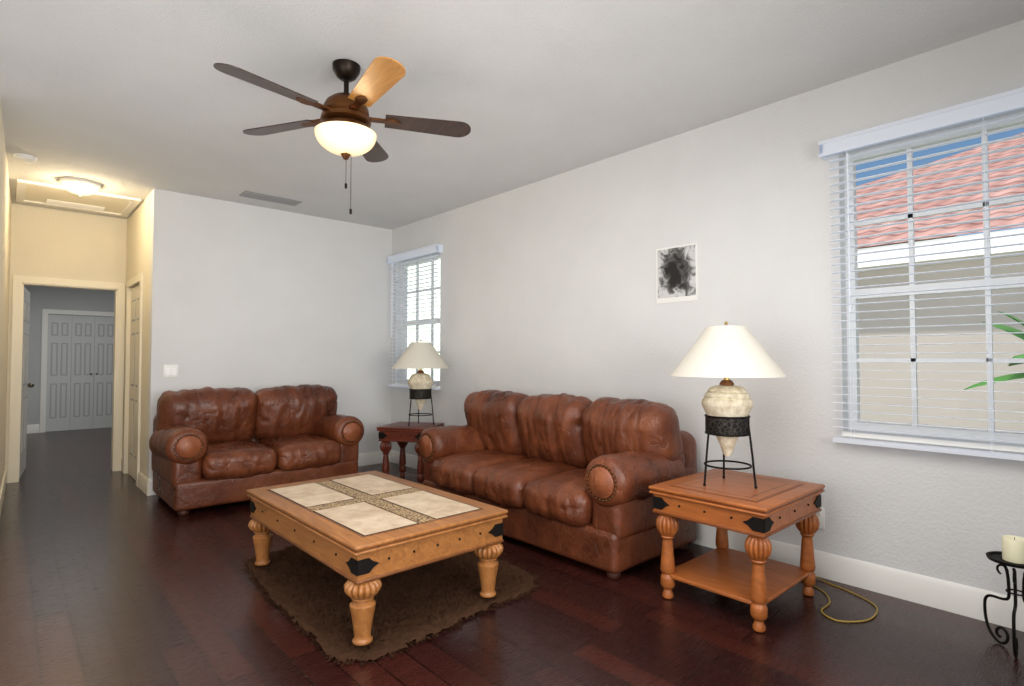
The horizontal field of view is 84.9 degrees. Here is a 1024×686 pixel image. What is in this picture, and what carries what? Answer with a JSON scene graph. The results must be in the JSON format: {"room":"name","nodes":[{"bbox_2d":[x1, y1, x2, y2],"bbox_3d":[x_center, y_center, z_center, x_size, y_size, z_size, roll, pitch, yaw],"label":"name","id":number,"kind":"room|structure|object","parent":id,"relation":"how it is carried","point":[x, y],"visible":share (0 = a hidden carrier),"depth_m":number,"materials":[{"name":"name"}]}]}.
{"room":"living room","nodes":[
{"label":"living room","id":0,"kind":"room"},
{"bbox_2d":[0,100,11,516],"bbox_3d":[-4.011,-0.040,4.325,0.214,2.750,2.993,1,-2,-42],"label":"wall","id":1,"kind":"structure","parent":0,"point":[5,218],"depth_m":4.48,"materials":[{"name":"paint"}]},
{"bbox_2d":[5,203,126,482],"bbox_3d":[-4.707,0.001,5.790,1.390,2.750,0.120,1,-2,-42],"label":"wall","id":2,"kind":"structure","parent":0,"point":[52,243],"depth_m":5.79,"materials":[{"name":"paint"}]},
{"bbox_2d":[19,287,33,478],"bbox_3d":[-5.174,0.404,5.963,0.155,1.945,0.770,1,-2,-42],"label":"door","id":3,"kind":"structure","parent":2,"relation":"in","point":[25,385],"depth_m":5.90,"materials":[{"name":"grey paint"}]},
{"bbox_2d":[8,275,123,482],"bbox_3d":[-4.626,0.358,5.854,0.920,2.040,0.156,1,-2,-42],"label":"door frame","id":4,"kind":"structure","parent":2,"relation":"attached to","point":[19,281],"depth_m":5.94,"materials":[{"name":"beige wood"}]},
{"bbox_2d":[24,285,114,432],"bbox_3d":[-7.294,0.112,9.733,2.950,2.750,0.120,1,-2,-42],"label":"wall","id":5,"kind":"structure","parent":0,"point":[55,298],"depth_m":9.23,"materials":[{"name":"paint"}]},
{"bbox_2d":[27,424,38,433],"bbox_3d":[-8.039,1.395,8.932,0.760,0.140,0.014,1,-2,-42],"label":"baseboard","id":6,"kind":"structure","parent":5,"relation":"attached to","point":[34,428],"depth_m":9.13,"materials":[{"name":"white wood"}]},
{"bbox_2d":[46,314,113,431],"bbox_3d":[-7.256,0.509,9.717,1.254,1.945,0.068,1,-2,-42],"label":"door","id":7,"kind":"structure","parent":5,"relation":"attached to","point":[83,362],"depth_m":9.58,"materials":[{"name":"grey paint"}]},
{"bbox_2d":[49,314,103,426],"bbox_3d":[-7.696,0.124,10.178,2.950,2.750,0.120,1,-2,-42],"label":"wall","id":8,"kind":"structure","parent":0,"point":[71,345],"depth_m":9.97,"materials":[{"name":"paint"}]},
{"bbox_2d":[123,191,151,476],"bbox_3d":[-3.730,-0.003,5.657,0.120,2.750,1.390,1,-2,-42],"label":"wall","id":9,"kind":"structure","parent":0,"point":[138,252],"depth_m":5.31,"materials":[{"name":"paint"}]},
{"bbox_2d":[120,273,142,486],"bbox_3d":[-3.845,0.353,5.671,0.018,2.040,0.880,1,-2,-42],"label":"door frame","id":10,"kind":"structure","parent":9,"relation":"attached to","point":[120,381],"depth_m":5.93,"materials":[{"name":"beige wood"}]},
{"bbox_2d":[128,285,138,479],"bbox_3d":[-3.814,0.394,5.698,0.045,1.950,0.716,1,-2,-42],"label":"door","id":11,"kind":"structure","parent":9,"relation":"in","point":[133,381],"depth_m":5.74,"materials":[{"name":"beige wood"}]},
{"bbox_2d":[138,472,143,491],"bbox_3d":[-3.394,1.289,5.149,0.014,0.140,0.440,1,-2,-42],"label":"baseboard","id":12,"kind":"structure","parent":9,"relation":"attached to","point":[140,476],"depth_m":5.20,"materials":[{"name":"white wood"}]},
{"bbox_2d":[146,188,391,478],"bbox_3d":[-2.369,0.003,5.870,2.425,2.750,0.120,1,-2,-42],"label":"wall","id":13,"kind":"structure","parent":0,"point":[254,299],"depth_m":5.70,"materials":[{"name":"paint"}]},
{"bbox_2d":[163,365,177,377],"bbox_3d":[-3.108,0.257,5.104,0.118,0.118,0.012,1,-2,-42],"label":"switch plate","id":14,"kind":"object","parent":13,"relation":"attached to","point":[170,371],"visible":1,"depth_m":5.10,"materials":[{"name":"white plastic"}]},
{"bbox_2d":[143,450,390,495],"bbox_3d":[-2.339,1.306,5.771,2.414,0.140,0.014,1,-2,-42],"label":"baseboard","id":15,"kind":"structure","parent":13,"relation":"attached to","point":[370,458],"depth_m":6.36,"materials":[{"name":"white wood"}]},
{"bbox_2d":[0,427,1023,685],"bbox_3d":[-2.942,1.402,4.549,5.295,0.120,13.650,1,-2,-42],"label":"floor","id":16,"kind":"structure","parent":0,"point":[108,577],"depth_m":2.56,"materials":[{"name":"brown wood"}]},
{"bbox_2d":[149,384,363,515],"bbox_3d":[-2.281,0.873,5.075,1.649,0.968,1.028,1,-2,-42],"label":"loveseat","id":17,"kind":"object","parent":16,"relation":"on","point":[209,446],"visible":1,"depth_m":4.80,"materials":[{"name":"leather"}]},
{"bbox_2d":[241,544,542,666],"bbox_3d":[-0.711,1.280,3.181,1.345,0.038,1.706,1,-2,-42],"label":"rug","id":18,"kind":"object","parent":16,"relation":"on","point":[305,590],"visible":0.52,"depth_m":2.79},
{"bbox_2d":[246,471,507,645],"bbox_3d":[-0.771,1.041,2.986,0.833,0.423,1.348,1,-2,-42],"label":"coffee table","id":19,"kind":"object","parent":18,"relation":"on","point":[363,533],"visible":1,"depth_m":2.68,"materials":[{"name":"brown wood"}]},
{"bbox_2d":[377,421,443,484],"bbox_3d":[-0.995,1.087,5.533,0.491,0.564,0.491,0,-2,14],"label":"side table","id":20,"kind":"object","parent":16,"relation":"on","point":[401,434],"visible":0.58,"depth_m":5.36,"materials":[{"name":"brown wood"}]},
{"bbox_2d":[392,340,448,425],"bbox_3d":[-0.901,0.386,5.516,0.559,0.837,0.559,1,-2,-42],"label":"lamp","id":21,"kind":"object","parent":20,"relation":"on","point":[420,356],"visible":1,"depth_m":5.41,"materials":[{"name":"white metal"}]},
{"bbox_2d":[418,390,696,579],"bbox_3d":[0.222,0.847,3.986,0.982,0.959,2.023,1,-2,-42],"label":"sofa","id":22,"kind":"object","parent":16,"relation":"on","point":[572,477],"visible":1,"depth_m":3.51,"materials":[{"name":"leather"}]},
{"bbox_2d":[649,468,824,632],"bbox_3d":[1.156,1.010,2.868,0.700,0.569,0.600,1,-2,-42],"label":"side table","id":23,"kind":"object","parent":16,"relation":"on","point":[755,578],"visible":1,"depth_m":2.76,"materials":[{"name":"brown wood"}]},
{"bbox_2d":[670,321,786,488],"bbox_3d":[1.106,0.307,2.883,0.559,0.837,0.559,1,-2,-42],"label":"table lamp","id":24,"kind":"object","parent":23,"relation":"on","point":[727,352],"visible":1,"depth_m":2.78,"materials":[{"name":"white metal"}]},
{"bbox_2d":[812,537,877,621],"bbox_3d":[1.494,1.145,2.975,0.511,0.307,0.789,1,-2,-42],"label":"lamp cord","id":25,"kind":"object","parent":16,"relation":"on","point":[872,617],"visible":0.44,"depth_m":2.75,"materials":[{"name":"gold plastic"}]},
{"bbox_2d":[983,551,1023,657],"bbox_3d":[2.077,1.087,2.313,0.224,0.381,0.226,1,-2,-42],"label":"candle stand","id":26,"kind":"object","parent":16,"relation":"on","point":[995,556],"visible":0.94,"depth_m":2.35,"materials":[{"name":"black metal"}]},
{"bbox_2d":[1002,535,1023,563],"bbox_3d":[2.092,0.857,2.330,0.082,0.096,0.082,1,-2,-42],"label":"candle","id":27,"kind":"object","parent":26,"relation":"on","point":[1012,548],"visible":1,"depth_m":2.31,"materials":[{"name":"beige wax"}]},
{"bbox_2d":[0,0,1023,229],"bbox_3d":[-2.942,-1.467,4.630,5.295,0.120,13.650,1,-2,-42],"label":"ceiling","id":28,"kind":"structure","parent":0,"point":[141,99],"depth_m":3.08,"materials":[{"name":"paint"}]},
{"bbox_2d":[13,153,36,163],"bbox_3d":[-3.695,-1.397,4.249,0.140,0.039,0.140,1,-2,-42],"label":"smoke detector","id":29,"kind":"object","parent":28,"relation":"attached to","point":[25,158],"visible":1,"depth_m":4.21,"materials":[{"name":"white plastic"}]},
{"bbox_2d":[16,179,140,216],"bbox_3d":[-4.177,-1.375,5.392,0.890,0.020,0.820,1,-2,-42],"label":"attic hatch","id":30,"kind":"object","parent":28,"relation":"attached to","point":[31,192],"visible":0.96,"depth_m":5.38,"materials":[{"name":"white"}]},
{"bbox_2d":[58,177,101,196],"bbox_3d":[-3.766,-1.338,4.885,0.300,0.121,0.300,1,-2,-42],"label":"light","id":31,"kind":"object","parent":28,"relation":"attached to","point":[80,187],"visible":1,"depth_m":4.81,"materials":[{"name":"white glass"}]},
{"bbox_2d":[239,191,301,205],"bbox_3d":[-2.306,-1.380,5.359,0.520,0.012,0.180,1,-2,-42],"label":"ceiling vent","id":32,"kind":"object","parent":28,"relation":"in","point":[265,197],"visible":1,"depth_m":5.33,"materials":[{"name":"silver metal"}]},
{"bbox_2d":[213,56,470,213],"bbox_3d":[-0.866,-1.065,2.887,1.260,0.779,1.254,1,-2,-42],"label":"ceiling fan","id":33,"kind":"object","parent":28,"relation":"hanging from","point":[342,124],"visible":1,"depth_m":2.83,"materials":[{"name":"brown wood"}]},
{"bbox_2d":[391,20,1023,598],"bbox_3d":[1.046,-0.049,4.018,0.150,2.750,7.450,1,-2,-42],"label":"wall","id":34,"kind":"structure","parent":0,"point":[547,284],"depth_m":3.48,"materials":[{"name":"paint"}]},
{"bbox_2d":[387,244,442,389],"bbox_3d":[-1.049,-0.262,6.257,0.230,1.522,1.020,1,-2,-42],"label":"window","id":35,"kind":"structure","parent":34,"relation":"in","point":[419,252],"depth_m":6.30,"materials":[{"name":"white"}]},
{"bbox_2d":[656,242,697,303],"bbox_3d":[1.123,-0.472,3.827,0.007,0.385,0.315,1,-2,-42],"label":"poster","id":36,"kind":"object","parent":34,"relation":"attached to","point":[676,273],"visible":1,"depth_m":3.82,"materials":[{"name":"white paper"}]},
{"bbox_2d":[391,450,1023,631],"bbox_3d":[0.974,1.255,3.937,0.014,0.140,7.180,1,-2,-42],"label":"baseboard","id":37,"kind":"structure","parent":34,"relation":"attached to","point":[957,598],"depth_m":2.86,"materials":[{"name":"white wood"}]},
{"bbox_2d":[816,508,824,528],"bbox_3d":[1.710,0.977,3.134,0.012,0.116,0.072,1,-2,-42],"label":"electrical outlet plate","id":38,"kind":"object","parent":34,"relation":"attached to","point":[821,516],"visible":0.4,"depth_m":3.12,"materials":[{"name":"white plastic"}]},
{"bbox_2d":[818,87,1023,460],"bbox_3d":[2.429,-0.307,2.415,0.230,1.647,1.965,1,-2,-42],"label":"window","id":39,"kind":"structure","parent":34,"relation":"in","point":[1000,103],"depth_m":2.78,"materials":[{"name":"white plastic"}]},
{"label":"outside","id":40,"kind":"structure","parent":0,"visible":0},
{"bbox_2d":[407,259,439,380],"bbox_3d":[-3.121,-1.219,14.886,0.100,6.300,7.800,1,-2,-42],"label":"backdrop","id":41,"kind":"structure","parent":40,"point":[423,338],"depth_m":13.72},
{"bbox_3d":[9.085,2.033,14.919,26.435,0.200,50.000,1,-2,-42],"label":"ground","id":42,"kind":"structure","parent":40,"visible":0},
{"bbox_2d":[856,133,1023,432],"bbox_3d":[12.651,-1.510,10.657,17.000,6.845,17.350,1,-2,-42],"label":"house","id":43,"kind":"structure","parent":42,"relation":"on","point":[925,376],"depth_m":7.00,"materials":[{"name":"white"}]},
{"bbox_2d":[964,380,986,389],"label":"palm plant","id":44,"kind":"object","parent":42,"relation":"on","point":[980,383],"depth_m":4.54,"materials":[{"name":"green plant"}]},
{"bbox_2d":[993,311,1023,339],"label":"palm plant","id":45,"kind":"object","parent":42,"relation":"on","point":[1006,328],"depth_m":4.79,"materials":[{"name":"green plant"}]},
{"bbox_2d":[994,373,1023,382],"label":"palm plant","id":46,"kind":"object","parent":42,"relation":"on","point":[1014,375],"depth_m":4.47,"materials":[{"name":"green plant"}]},
{"bbox_2d":[1012,354,1023,357],"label":"palm plant","id":47,"kind":"object","parent":42,"relation":"on","point":[1022,355],"depth_m":4.21,"materials":[{"name":"green plant"}]}
]}

